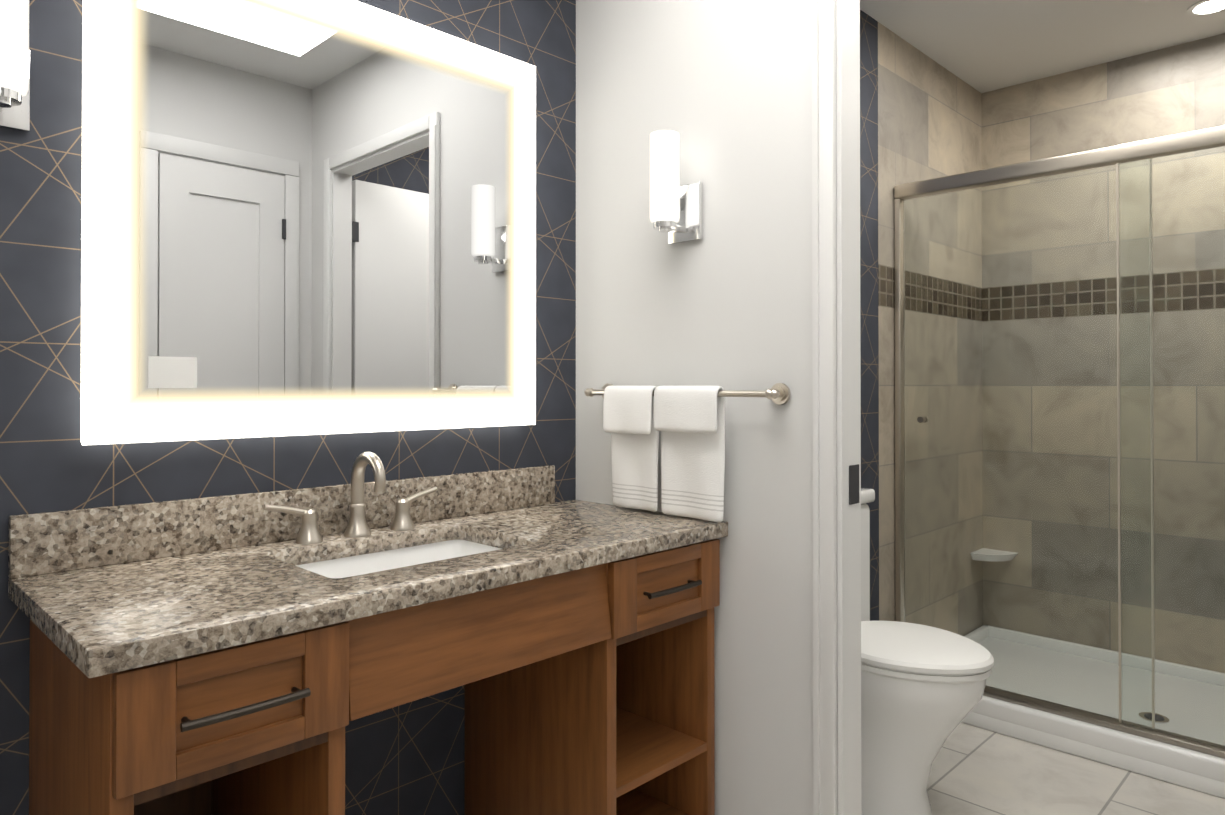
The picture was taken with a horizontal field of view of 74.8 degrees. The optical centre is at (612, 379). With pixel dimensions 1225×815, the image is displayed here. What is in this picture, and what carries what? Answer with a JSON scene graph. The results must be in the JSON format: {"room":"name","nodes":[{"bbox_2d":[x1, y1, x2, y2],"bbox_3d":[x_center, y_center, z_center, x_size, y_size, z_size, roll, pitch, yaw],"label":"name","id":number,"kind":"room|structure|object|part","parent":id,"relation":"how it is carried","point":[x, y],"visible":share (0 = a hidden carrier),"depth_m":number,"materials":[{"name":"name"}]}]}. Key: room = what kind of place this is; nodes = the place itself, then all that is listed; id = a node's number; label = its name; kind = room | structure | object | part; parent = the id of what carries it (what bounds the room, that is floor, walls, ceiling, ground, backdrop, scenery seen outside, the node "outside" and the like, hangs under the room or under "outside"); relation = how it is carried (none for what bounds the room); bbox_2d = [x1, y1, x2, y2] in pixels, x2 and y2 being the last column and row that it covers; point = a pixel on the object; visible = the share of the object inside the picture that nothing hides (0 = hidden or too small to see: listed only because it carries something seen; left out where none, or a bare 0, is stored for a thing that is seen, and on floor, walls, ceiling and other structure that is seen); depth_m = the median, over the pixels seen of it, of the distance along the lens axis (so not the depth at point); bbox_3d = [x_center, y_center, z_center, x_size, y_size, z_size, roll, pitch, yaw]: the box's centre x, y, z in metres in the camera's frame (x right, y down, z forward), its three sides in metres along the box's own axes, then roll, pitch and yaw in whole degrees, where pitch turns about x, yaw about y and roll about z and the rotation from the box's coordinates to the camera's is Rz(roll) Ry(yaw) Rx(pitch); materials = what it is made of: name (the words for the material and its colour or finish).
{"room":"bathroom","nodes":[
{"label":"bathroom","id":0,"kind":"room"},
{"bbox_2d":[0,0,575,814],"bbox_3d":[-1.104,-0.069,1.525,0.100,2.600,2.892,0,-1,45],"label":"wall","id":1,"kind":"structure","parent":0,"point":[406,758],"depth_m":1.72,"materials":[{"name":"blue paper"}]},
{"bbox_2d":[0,0,29,131],"bbox_3d":[-1.071,-0.591,1.397,0.132,0.268,0.110,0,-1,45],"label":"sconce","id":2,"kind":"object","parent":1,"relation":"attached to","point":[14,72],"visible":1,"depth_m":1.37,"materials":[{"name":"white glass"}]},
{"bbox_2d":[8,465,555,579],"bbox_3d":[-0.633,0.306,1.911,0.021,0.111,1.299,0,-1,45],"label":"backsplash","id":3,"kind":"structure","parent":1,"relation":"attached to","point":[56,541],"depth_m":1.66,"materials":[{"name":"stone"}]},
{"bbox_2d":[81,0,535,444],"bbox_3d":[-0.621,-0.386,1.912,0.044,1.025,1.102,0,-1,45],"label":"mirror","id":4,"kind":"object","parent":1,"relation":"attached to","point":[308,217],"visible":0.98,"depth_m":1.80,"materials":[{"name":"white mirror"}]},
{"bbox_2d":[576,0,837,814],"bbox_3d":[0.594,-0.067,1.823,1.900,2.600,0.085,0,-1,45],"label":"wall","id":5,"kind":"structure","parent":0,"point":[723,88],"depth_m":2.05,"materials":[{"name":"white paint"}]},
{"bbox_2d":[649,130,702,243],"bbox_3d":[0.154,-0.503,2.106,0.110,0.268,0.132,0,-1,45],"label":"sconce","id":6,"kind":"object","parent":5,"relation":"attached to","point":[675,210],"visible":1,"depth_m":2.06,"materials":[{"name":"white glass"}]},
{"bbox_2d":[584,383,790,521],"bbox_3d":[0.169,0.183,2.113,0.657,0.348,0.090,0,-1,45],"label":"towel rail","id":7,"kind":"object","parent":5,"relation":"attached to","point":[688,422],"visible":1,"depth_m":2.10,"materials":[{"name":"white fabric"}]},
{"bbox_2d":[603,386,658,511],"bbox_3d":[0.051,0.187,2.200,0.181,0.341,0.051,0,-1,45],"label":"towel","id":8,"kind":"object","parent":7,"relation":"hanging from","point":[628,411],"depth_m":2.19,"materials":[{"name":"white fabric"}]},
{"bbox_2d":[654,386,724,521],"bbox_3d":[0.194,0.187,2.058,0.210,0.343,0.050,0,-1,45],"label":"towel","id":9,"kind":"object","parent":7,"relation":"hanging from","point":[690,420],"depth_m":2.05,"materials":[{"name":"white fabric"}]},
{"bbox_2d":[812,0,861,814],"bbox_3d":[0.826,0.113,1.576,0.914,2.237,0.111,0,-1,45],"label":"trim","id":10,"kind":"structure","parent":5,"relation":"attached to","point":[836,370],"depth_m":1.84,"materials":[{"name":"white paint"}]},
{"bbox_2d":[860,10,878,620],"bbox_3d":[0.476,-0.060,2.776,0.395,2.600,1.108,0,-1,45],"label":"wall","id":11,"kind":"structure","parent":0,"point":[869,337],"depth_m":2.99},
{"bbox_2d":[878,22,982,635],"bbox_3d":[1.269,-0.054,3.579,0.395,2.600,1.150,0,-1,45],"label":"wall tile","id":12,"kind":"structure","parent":11,"relation":"attached to","point":[929,118],"depth_m":3.38,"materials":[{"name":"tile"}]},
{"bbox_2d":[860,0,1224,92],"bbox_3d":[0.864,-1.401,1.180,3.400,0.060,5.150,0,-1,45],"label":"ceiling","id":13,"kind":"structure","parent":0,"point":[982,46],"depth_m":3.13,"materials":[{"name":"white paint"}]},
{"bbox_2d":[1187,0,1224,15],"bbox_3d":[2.177,-1.355,2.911,0.150,0.006,0.150,0,-1,45],"label":"recessed light","id":14,"kind":"object","parent":13,"relation":"in","point":[1204,7],"visible":1,"depth_m":2.92,"materials":[{"name":"white paint"}]},
{"bbox_2d":[927,722,1224,814],"bbox_3d":[0.864,1.259,1.161,3.400,0.060,5.150,0,-1,45],"label":"floor","id":15,"kind":"structure","parent":0,"point":[975,770],"depth_m":2.44,"materials":[{"name":"tile"}]},
{"bbox_2d":[29,532,727,814],"bbox_3d":[-0.389,0.816,1.747,0.587,0.834,1.350,0,-1,45],"label":"bathroom vanity","id":16,"kind":"object","parent":15,"relation":"on","point":[246,654],"depth_m":1.57,"materials":[{"name":"wood"}]},
{"bbox_3d":[-0.550,0.485,1.200,0.044,0.169,0.337,0,-1,45],"label":"drawer","id":17,"kind":"part","parent":16,"relation":"part of","materials":[{"name":"brown wood"}]},
{"bbox_2d":[8,500,727,683],"bbox_3d":[-0.400,0.395,1.751,0.575,0.067,1.400,0,-1,45],"label":"countertop","id":18,"kind":"structure","parent":16,"relation":"on","point":[137,609],"depth_m":1.44,"materials":[{"name":"stone"}]},
{"bbox_2d":[260,452,439,543],"bbox_3d":[-0.562,0.263,1.836,0.146,0.198,0.432,0,-1,45],"label":"faucet","id":19,"kind":"object","parent":18,"relation":"on","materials":[{"name":"silver metal"}]},
{"bbox_2d":[296,540,499,577],"bbox_3d":[-0.442,0.439,1.724,0.374,0.257,0.542,0,-1,45],"label":"sink","id":20,"kind":"object","parent":18,"relation":"in","point":[314,558],"depth_m":1.82,"materials":[{"name":"ceramic"}]},
{"bbox_3d":[0.141,0.490,1.901,0.044,0.169,0.384,0,-1,45],"label":"drawer","id":21,"kind":"part","parent":16,"relation":"part of","materials":[{"name":"brown wood"}]},
{"bbox_2d":[861,488,993,814],"bbox_3d":[0.791,0.795,2.360,0.620,0.884,0.440,0,-1,45],"label":"toilet","id":22,"kind":"object","parent":15,"relation":"on","point":[922,688],"visible":0.42,"depth_m":2.21,"materials":[{"name":"white ceramic"}]},
{"bbox_3d":[0.852,0.772,2.299,0.448,0.059,0.392,0,-1,45],"label":"seat","id":23,"kind":"part","parent":22,"relation":"part of","materials":[{"name":"white plastic"}]},
{"bbox_2d":[894,125,1224,797],"bbox_3d":[1.953,0.242,2.894,1.532,1.998,0.957,0,-1,45],"label":"shower enclosure","id":24,"kind":"object","parent":15,"relation":"on","point":[1153,717],"visible":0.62,"depth_m":2.77,"materials":[{"name":"clear glass"}]},
{"bbox_2d":[981,33,1224,672],"bbox_3d":[2.350,-0.056,3.251,1.605,2.600,0.100,0,-1,45],"label":"tiled wall","id":25,"kind":"structure","parent":0,"point":[1174,90],"depth_m":3.42,"materials":[{"name":"tile"}]},
{"bbox_2d":[971,548,1017,561],"bbox_3d":[1.744,0.809,3.662,0.155,0.035,0.155,0,-1,45],"label":"soap shelf","id":26,"kind":"object","parent":25,"relation":"attached to","point":[994,557],"depth_m":3.65,"materials":[{"name":"white ceramic"}]}
]}

